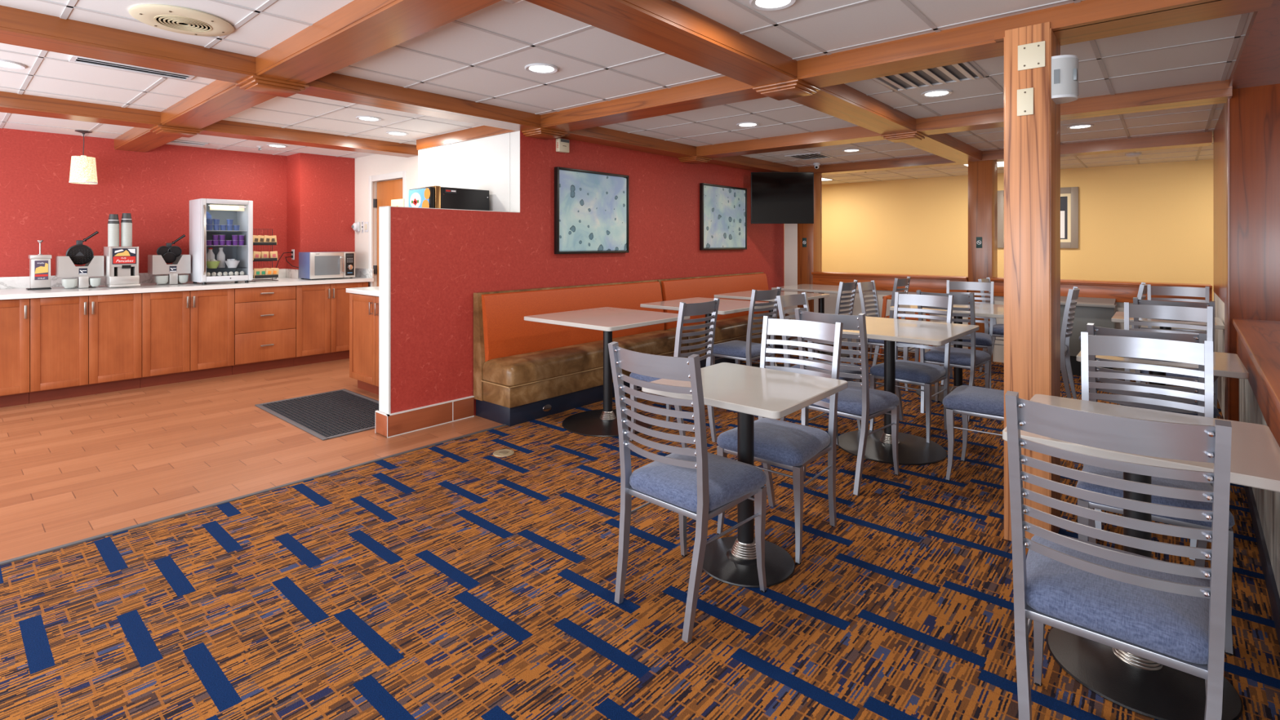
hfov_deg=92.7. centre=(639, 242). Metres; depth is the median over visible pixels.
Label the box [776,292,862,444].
dining chair
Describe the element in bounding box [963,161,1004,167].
recessed light
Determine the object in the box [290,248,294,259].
power outlet
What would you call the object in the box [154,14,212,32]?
grille
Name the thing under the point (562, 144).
fire alarm horn
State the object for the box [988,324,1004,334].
seat cushion
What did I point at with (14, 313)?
base cabinet
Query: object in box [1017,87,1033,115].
blank cover plate
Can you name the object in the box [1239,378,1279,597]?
wall
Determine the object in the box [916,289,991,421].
dining chair
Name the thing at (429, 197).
machine
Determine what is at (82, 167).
pendant lamp
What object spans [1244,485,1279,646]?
baseboard
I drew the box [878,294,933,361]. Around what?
dining chair
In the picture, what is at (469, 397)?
trim
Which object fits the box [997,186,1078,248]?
framed picture
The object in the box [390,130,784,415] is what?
wall
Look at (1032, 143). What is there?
wooden post
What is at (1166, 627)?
seat cushion
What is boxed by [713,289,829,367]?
dining table
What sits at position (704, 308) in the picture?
dining chair
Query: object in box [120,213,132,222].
cup
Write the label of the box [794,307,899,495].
dining chair
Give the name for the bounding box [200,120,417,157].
trim
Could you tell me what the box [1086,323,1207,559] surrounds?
dining chair
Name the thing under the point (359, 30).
ceiling beam
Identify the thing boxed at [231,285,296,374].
base cabinet
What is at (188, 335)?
base cabinet
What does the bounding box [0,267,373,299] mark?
countertop
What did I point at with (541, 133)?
boss
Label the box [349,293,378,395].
base cabinet
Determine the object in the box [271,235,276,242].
packet
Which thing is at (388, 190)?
door
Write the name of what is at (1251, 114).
wooden pillar
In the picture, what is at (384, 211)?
trim
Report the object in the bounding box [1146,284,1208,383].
dining chair
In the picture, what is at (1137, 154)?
smoke detector
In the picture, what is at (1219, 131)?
wall
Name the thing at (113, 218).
cup
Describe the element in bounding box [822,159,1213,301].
wall
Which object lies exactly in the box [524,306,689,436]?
dining table
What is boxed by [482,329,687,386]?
seat cushion
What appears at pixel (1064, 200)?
print
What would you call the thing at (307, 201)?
wall
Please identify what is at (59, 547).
trim
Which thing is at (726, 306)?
dining table
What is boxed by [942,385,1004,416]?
seat cushion
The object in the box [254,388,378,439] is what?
floor mat
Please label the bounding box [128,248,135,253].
picture
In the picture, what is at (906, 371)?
seat cushion
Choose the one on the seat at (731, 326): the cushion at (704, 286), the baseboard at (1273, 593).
the cushion at (704, 286)
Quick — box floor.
[0,338,1279,719]
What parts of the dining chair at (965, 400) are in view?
leg, leg, seat frame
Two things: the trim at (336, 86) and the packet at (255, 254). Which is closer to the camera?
the trim at (336, 86)
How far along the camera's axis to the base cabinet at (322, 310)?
6.74 m
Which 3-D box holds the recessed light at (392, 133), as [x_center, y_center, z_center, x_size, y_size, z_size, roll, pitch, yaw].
[-2.274,-1.020,5.726,0.196,0.010,0.196,0,0,41]
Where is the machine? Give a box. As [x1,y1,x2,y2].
[408,185,488,210]
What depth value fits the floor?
2.40 m
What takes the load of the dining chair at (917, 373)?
on the floor
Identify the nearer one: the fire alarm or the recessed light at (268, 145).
the fire alarm
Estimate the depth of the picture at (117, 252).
5.62 m
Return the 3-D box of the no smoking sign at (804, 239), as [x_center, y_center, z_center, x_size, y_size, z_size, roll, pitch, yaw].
[2.229,0.000,8.278,0.060,0.124,0.005,0,0,41]
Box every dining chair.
[608,341,766,642]
[629,297,719,448]
[712,286,781,366]
[716,315,843,564]
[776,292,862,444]
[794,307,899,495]
[804,280,857,364]
[855,276,911,364]
[857,280,919,391]
[869,292,953,443]
[878,294,933,361]
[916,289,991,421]
[941,280,994,388]
[942,385,1004,480]
[977,277,1004,372]
[1004,391,1231,719]
[1060,286,1079,399]
[1075,332,1235,655]
[1079,282,1146,371]
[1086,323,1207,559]
[1120,302,1218,487]
[1133,297,1218,408]
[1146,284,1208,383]
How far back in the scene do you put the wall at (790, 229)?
7.85 m
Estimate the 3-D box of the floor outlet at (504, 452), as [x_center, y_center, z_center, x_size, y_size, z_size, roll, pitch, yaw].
[-0.861,1.326,3.855,0.132,0.007,0.132,0,0,41]
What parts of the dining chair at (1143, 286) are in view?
post, rail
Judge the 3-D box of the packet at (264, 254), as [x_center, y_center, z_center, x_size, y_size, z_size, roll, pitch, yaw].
[-4.031,0.145,6.563,0.020,0.101,0.076,0,0,36]
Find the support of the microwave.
on the countertop at (11, 287)
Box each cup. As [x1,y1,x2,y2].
[107,213,119,223]
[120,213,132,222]
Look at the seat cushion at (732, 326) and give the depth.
6.65 m
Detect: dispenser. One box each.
[26,240,51,289]
[103,246,140,287]
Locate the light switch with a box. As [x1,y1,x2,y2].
[364,222,368,231]
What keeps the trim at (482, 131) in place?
attached to the wall at (439, 258)
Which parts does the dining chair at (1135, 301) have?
post, seat frame, rail, post, leg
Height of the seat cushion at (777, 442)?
0.084 m
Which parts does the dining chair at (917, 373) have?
leg, post, seat frame, rail, leg, post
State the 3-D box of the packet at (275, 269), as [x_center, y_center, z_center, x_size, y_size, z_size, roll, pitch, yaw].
[-3.953,0.326,6.607,0.082,0.105,0.020,0,0,-44]
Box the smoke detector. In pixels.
[1124,152,1142,157]
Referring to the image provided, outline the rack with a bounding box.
[250,228,278,281]
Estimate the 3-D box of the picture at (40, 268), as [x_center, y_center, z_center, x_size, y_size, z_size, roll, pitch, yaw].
[-5.279,0.227,5.386,0.001,0.095,0.084,0,0,41]
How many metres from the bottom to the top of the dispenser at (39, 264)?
0.436 m
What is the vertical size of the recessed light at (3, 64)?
0.010 m
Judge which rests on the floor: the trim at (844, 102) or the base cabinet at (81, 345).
the base cabinet at (81, 345)
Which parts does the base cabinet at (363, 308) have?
handle, handle, door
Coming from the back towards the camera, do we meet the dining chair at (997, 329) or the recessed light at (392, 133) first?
the dining chair at (997, 329)
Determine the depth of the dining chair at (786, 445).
2.81 m
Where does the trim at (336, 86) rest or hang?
attached to the wall at (439, 258)
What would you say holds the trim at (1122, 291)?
attached to the wall at (790, 229)
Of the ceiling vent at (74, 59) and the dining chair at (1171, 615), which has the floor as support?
the dining chair at (1171, 615)
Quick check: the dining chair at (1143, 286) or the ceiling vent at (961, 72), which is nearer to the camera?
the ceiling vent at (961, 72)
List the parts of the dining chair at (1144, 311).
post, rail, post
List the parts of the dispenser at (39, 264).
pump rod, label panel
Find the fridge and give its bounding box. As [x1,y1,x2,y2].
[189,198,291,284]
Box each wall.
[0,128,355,277]
[355,154,417,287]
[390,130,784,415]
[784,223,1204,373]
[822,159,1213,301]
[1213,104,1224,419]
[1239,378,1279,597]
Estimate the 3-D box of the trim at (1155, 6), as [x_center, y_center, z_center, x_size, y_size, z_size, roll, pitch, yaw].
[1.960,-0.938,2.503,0.885,0.035,0.050,0,0,41]
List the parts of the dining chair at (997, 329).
post, rail, post, seat frame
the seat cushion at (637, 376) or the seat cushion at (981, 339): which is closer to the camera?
the seat cushion at (637, 376)
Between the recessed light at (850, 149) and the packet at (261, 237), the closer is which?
the packet at (261, 237)
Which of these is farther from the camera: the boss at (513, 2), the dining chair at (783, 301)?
the dining chair at (783, 301)
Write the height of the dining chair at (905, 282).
0.960 m
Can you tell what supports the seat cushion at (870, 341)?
on the dining chair at (865, 286)
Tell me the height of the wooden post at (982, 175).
2.252 m
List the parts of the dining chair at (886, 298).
leg, guard rail, seat, leg, leg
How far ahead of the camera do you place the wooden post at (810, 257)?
8.28 m
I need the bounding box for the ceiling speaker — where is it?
[128,4,234,36]
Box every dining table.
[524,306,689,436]
[640,297,773,366]
[641,362,847,587]
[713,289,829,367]
[771,284,858,357]
[837,315,979,465]
[888,302,1004,402]
[1002,394,1279,719]
[1075,351,1248,411]
[1111,311,1224,386]
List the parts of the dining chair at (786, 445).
leg, post, seat frame, leg, rail, post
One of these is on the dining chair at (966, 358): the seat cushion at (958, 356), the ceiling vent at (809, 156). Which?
the seat cushion at (958, 356)
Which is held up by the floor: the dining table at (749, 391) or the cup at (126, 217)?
the dining table at (749, 391)
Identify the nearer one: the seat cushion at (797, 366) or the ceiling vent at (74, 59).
the ceiling vent at (74, 59)
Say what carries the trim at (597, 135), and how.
attached to the wall at (439, 258)
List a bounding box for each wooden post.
[797,173,822,311]
[968,160,997,361]
[1004,22,1060,541]
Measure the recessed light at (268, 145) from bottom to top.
0.010 m
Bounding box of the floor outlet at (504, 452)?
[493,448,514,457]
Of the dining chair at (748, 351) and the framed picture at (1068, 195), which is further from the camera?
the framed picture at (1068, 195)
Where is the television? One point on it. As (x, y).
(776, 197)
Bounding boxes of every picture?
[35,262,48,273]
[114,249,130,256]
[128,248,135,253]
[554,166,628,253]
[699,182,746,249]
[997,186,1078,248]
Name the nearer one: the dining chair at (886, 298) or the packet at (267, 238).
the packet at (267, 238)
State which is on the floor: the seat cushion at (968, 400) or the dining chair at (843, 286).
the dining chair at (843, 286)
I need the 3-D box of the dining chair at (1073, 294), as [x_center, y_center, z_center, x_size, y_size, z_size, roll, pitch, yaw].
[3.418,0.852,5.176,0.503,0.960,0.420,0,0,40]
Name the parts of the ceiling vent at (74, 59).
panel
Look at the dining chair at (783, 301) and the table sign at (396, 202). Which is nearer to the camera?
the dining chair at (783, 301)
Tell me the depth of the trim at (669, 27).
2.77 m
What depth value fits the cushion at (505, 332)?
5.08 m
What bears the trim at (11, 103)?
attached to the ceiling
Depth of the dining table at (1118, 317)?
4.54 m
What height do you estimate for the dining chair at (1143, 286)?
0.960 m
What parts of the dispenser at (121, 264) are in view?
label panel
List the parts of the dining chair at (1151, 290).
post, rail, post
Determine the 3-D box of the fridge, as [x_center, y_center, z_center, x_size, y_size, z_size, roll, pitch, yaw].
[-4.139,-0.008,6.506,0.494,0.845,1.074,0,0,33]
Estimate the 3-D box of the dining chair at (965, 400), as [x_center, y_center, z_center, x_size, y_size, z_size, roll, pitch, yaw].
[2.012,0.852,3.431,0.503,0.960,0.420,0,0,39]
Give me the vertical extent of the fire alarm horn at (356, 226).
0.120 m
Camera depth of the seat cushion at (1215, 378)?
4.05 m
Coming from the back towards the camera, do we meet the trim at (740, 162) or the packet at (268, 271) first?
the trim at (740, 162)
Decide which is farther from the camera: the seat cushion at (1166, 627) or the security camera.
the security camera
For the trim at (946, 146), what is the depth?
6.06 m
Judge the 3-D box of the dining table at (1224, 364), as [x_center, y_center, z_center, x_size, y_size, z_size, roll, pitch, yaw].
[2.670,0.955,3.151,0.630,0.750,0.630,0,0,41]
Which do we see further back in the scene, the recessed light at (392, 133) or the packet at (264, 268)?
the packet at (264, 268)
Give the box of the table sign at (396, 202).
[391,198,404,206]
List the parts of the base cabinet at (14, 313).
handle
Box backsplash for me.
[0,267,373,288]
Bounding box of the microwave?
[284,251,355,279]
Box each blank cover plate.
[1017,40,1044,71]
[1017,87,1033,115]
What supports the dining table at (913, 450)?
on the floor
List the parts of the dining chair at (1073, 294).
post, post, rail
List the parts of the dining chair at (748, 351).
leg, leg, seat frame, post, rail, post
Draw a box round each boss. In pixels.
[149,124,203,137]
[235,75,309,97]
[502,0,522,4]
[521,127,568,139]
[678,155,711,164]
[752,78,820,100]
[880,130,927,142]
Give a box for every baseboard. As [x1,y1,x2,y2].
[375,396,474,436]
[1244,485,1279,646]
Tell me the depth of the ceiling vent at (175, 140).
6.21 m
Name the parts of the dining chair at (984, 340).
post, seat frame, rail, leg, post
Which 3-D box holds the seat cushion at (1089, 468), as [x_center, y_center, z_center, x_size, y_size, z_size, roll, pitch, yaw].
[1.853,0.888,2.229,0.420,0.084,0.410,0,0,37]
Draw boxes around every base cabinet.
[0,298,29,407]
[29,293,142,403]
[140,288,234,387]
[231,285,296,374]
[293,281,368,365]
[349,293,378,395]
[1060,296,1116,378]
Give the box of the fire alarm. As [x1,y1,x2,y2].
[1051,54,1078,104]
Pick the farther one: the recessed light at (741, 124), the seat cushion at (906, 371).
the recessed light at (741, 124)
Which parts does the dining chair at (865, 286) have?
post, rail, post, seat frame, leg, leg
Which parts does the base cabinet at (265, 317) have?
drawer, drawer, drawer, handle, handle, handle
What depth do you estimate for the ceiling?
3.71 m
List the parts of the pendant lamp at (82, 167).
lamp shade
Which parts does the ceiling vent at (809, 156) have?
panel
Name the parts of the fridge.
door handle, door frame, door glass, power cord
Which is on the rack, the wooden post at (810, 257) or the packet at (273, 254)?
the packet at (273, 254)
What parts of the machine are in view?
graphic panel, trim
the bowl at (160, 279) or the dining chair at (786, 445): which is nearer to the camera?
the dining chair at (786, 445)
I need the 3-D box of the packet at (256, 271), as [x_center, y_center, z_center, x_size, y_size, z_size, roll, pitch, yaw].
[-4.053,0.326,6.474,0.020,0.101,0.076,0,0,37]
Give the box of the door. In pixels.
[373,178,402,286]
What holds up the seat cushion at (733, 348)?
on the dining chair at (748, 351)
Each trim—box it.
[0,0,1248,182]
[0,4,256,83]
[0,91,161,128]
[0,424,506,564]
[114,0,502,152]
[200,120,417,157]
[297,72,540,131]
[368,170,407,286]
[375,395,474,438]
[378,205,519,413]
[416,125,516,150]
[524,0,797,86]
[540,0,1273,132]
[559,126,696,158]
[696,79,1232,158]
[706,155,798,172]
[787,83,915,134]
[798,131,1212,175]
[811,271,1212,302]
[902,133,982,162]
[994,0,1219,42]
[1228,0,1279,88]
[1232,318,1279,445]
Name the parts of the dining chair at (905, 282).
leg, leg, post, rail, post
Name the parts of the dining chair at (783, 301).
post, rail, post, leg, leg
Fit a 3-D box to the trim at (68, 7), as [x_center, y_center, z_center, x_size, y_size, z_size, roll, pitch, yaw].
[0.761,-1.024,5.063,10.480,0.005,11.950,0,0,41]
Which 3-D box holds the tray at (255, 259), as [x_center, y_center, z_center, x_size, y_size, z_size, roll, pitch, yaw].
[-4.063,0.183,6.589,0.150,0.032,0.220,0,0,41]
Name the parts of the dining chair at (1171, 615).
post, leg, rail, seat frame, post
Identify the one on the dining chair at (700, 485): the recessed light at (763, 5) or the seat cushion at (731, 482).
the seat cushion at (731, 482)
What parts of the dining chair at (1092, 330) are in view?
post, rail, post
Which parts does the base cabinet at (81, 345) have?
door, handle, handle, door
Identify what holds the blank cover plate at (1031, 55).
attached to the wooden post at (1032, 143)
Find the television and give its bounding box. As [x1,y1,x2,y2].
[751,172,813,223]
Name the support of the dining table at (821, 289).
on the floor
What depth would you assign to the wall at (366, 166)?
7.21 m
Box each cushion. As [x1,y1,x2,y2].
[481,281,664,361]
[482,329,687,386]
[629,372,661,382]
[629,447,766,511]
[661,273,768,330]
[665,311,791,346]
[712,340,769,357]
[716,417,830,466]
[790,360,862,381]
[811,385,899,415]
[867,338,915,344]
[869,360,946,382]
[924,346,991,365]
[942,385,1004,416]
[952,332,992,346]
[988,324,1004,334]
[1026,533,1209,664]
[1075,464,1235,528]
[1124,391,1218,417]
[1140,369,1218,382]
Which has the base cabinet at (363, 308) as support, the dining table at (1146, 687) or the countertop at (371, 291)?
the countertop at (371, 291)
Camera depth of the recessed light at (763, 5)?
2.61 m
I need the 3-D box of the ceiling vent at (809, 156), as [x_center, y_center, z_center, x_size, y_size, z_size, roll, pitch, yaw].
[2.002,-1.015,7.229,0.400,0.018,0.450,0,0,41]
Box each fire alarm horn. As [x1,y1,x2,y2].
[351,222,359,231]
[555,137,568,153]
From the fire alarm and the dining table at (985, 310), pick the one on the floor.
the dining table at (985, 310)
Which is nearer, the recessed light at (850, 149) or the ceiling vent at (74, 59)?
the ceiling vent at (74, 59)
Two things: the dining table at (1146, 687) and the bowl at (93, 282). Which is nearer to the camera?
the dining table at (1146, 687)
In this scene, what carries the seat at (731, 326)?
on the floor
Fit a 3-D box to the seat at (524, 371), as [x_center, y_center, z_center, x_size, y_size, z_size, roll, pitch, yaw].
[-0.399,0.858,5.342,0.458,0.945,2.170,0,0,41]
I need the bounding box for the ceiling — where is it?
[0,0,1253,184]
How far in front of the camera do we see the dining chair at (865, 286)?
5.84 m
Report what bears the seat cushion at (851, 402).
on the dining chair at (861, 402)
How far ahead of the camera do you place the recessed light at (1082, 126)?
5.38 m
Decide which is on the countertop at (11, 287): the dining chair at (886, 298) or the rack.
the rack
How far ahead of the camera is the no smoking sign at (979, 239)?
6.89 m
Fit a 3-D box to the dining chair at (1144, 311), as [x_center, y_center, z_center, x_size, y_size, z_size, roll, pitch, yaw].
[3.040,0.852,3.525,0.420,0.960,0.503,0,0,41]
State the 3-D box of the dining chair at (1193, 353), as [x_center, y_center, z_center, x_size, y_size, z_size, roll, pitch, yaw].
[1.881,0.852,2.266,0.420,0.960,0.503,0,0,37]
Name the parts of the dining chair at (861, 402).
post, rail, leg, seat frame, post, leg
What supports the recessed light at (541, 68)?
in the ceiling
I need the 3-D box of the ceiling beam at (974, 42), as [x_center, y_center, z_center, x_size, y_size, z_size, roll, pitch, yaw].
[0.150,-0.983,4.259,5.950,0.125,0.263,0,0,41]
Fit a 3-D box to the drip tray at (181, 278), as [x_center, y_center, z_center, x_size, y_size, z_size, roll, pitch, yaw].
[-4.570,0.363,6.102,0.120,0.078,0.080,0,0,41]
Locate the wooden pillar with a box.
[1224,83,1279,421]
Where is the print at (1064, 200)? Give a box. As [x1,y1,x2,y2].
[1060,196,1067,239]
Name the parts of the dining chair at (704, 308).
leg, leg, post, rail, post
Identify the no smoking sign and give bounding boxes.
[802,237,806,247]
[976,236,982,248]
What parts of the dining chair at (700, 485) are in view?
post, rail, leg, seat frame, post, leg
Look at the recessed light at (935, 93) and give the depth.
4.17 m
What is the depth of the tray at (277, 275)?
6.51 m
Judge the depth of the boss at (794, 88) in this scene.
3.57 m
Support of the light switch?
attached to the wall at (366, 166)
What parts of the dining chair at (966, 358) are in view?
post, leg, rail, seat frame, post, leg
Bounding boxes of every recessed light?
[0,59,26,69]
[266,144,288,147]
[355,115,381,121]
[386,131,408,136]
[524,63,558,74]
[736,122,759,127]
[749,0,796,10]
[822,177,833,180]
[842,148,861,151]
[920,89,952,97]
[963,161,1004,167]
[1066,124,1093,128]
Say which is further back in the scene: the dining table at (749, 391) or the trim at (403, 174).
the trim at (403, 174)
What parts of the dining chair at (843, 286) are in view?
post, rail, post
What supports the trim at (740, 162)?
attached to the wall at (439, 258)
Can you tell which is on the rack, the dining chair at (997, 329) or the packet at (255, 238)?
the packet at (255, 238)
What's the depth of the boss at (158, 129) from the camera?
4.91 m
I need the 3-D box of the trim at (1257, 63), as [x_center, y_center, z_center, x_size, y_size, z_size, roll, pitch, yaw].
[1.703,-1.010,0.992,0.705,0.060,7.130,0,0,41]
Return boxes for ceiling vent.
[68,54,195,80]
[168,139,208,146]
[784,152,833,159]
[871,62,984,91]
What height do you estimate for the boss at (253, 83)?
0.042 m
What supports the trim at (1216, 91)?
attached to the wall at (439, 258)
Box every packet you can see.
[253,235,260,242]
[253,251,261,260]
[253,268,262,278]
[257,235,264,242]
[261,251,268,257]
[261,267,266,275]
[262,235,271,242]
[265,267,273,275]
[269,251,278,260]
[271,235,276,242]
[271,267,279,275]
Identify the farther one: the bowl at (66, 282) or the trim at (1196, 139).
the trim at (1196, 139)
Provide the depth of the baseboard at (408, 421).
4.35 m
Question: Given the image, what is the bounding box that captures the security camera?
[813,162,820,168]
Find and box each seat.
[473,280,688,426]
[655,271,791,368]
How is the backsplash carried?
attached to the wall at (307, 201)
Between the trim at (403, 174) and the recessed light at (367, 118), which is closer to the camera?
the recessed light at (367, 118)
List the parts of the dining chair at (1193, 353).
leg, post, rail, seat frame, post, leg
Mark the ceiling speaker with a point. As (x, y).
(180, 20)
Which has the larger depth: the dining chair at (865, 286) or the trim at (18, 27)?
the dining chair at (865, 286)
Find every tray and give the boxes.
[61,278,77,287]
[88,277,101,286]
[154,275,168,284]
[177,274,188,283]
[253,242,276,244]
[253,257,277,261]
[253,274,278,278]
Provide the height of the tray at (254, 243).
0.032 m
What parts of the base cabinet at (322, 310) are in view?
door, door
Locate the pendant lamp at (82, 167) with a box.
[68,129,97,184]
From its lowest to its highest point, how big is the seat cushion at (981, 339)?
0.084 m
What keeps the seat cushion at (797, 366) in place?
on the dining chair at (783, 301)
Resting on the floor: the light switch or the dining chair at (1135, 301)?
the dining chair at (1135, 301)
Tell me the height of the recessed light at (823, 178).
0.013 m
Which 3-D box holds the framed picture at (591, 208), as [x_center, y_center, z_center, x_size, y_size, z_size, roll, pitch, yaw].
[-0.427,-0.278,5.642,0.044,0.755,0.925,0,0,41]
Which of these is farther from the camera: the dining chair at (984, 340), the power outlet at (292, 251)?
the power outlet at (292, 251)
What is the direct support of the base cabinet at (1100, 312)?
on the floor
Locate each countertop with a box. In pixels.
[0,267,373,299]
[346,286,378,296]
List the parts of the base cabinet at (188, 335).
door, handle, handle, door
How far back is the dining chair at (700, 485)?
2.18 m
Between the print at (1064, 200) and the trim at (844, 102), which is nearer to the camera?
the trim at (844, 102)
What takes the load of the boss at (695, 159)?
attached to the wall at (439, 258)
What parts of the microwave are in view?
door, door handle, control panel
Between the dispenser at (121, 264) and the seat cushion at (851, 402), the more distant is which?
the dispenser at (121, 264)
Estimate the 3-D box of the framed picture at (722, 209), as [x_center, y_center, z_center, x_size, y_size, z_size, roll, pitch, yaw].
[1.010,-0.294,7.301,0.044,0.762,0.960,0,0,41]
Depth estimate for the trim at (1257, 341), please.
2.72 m

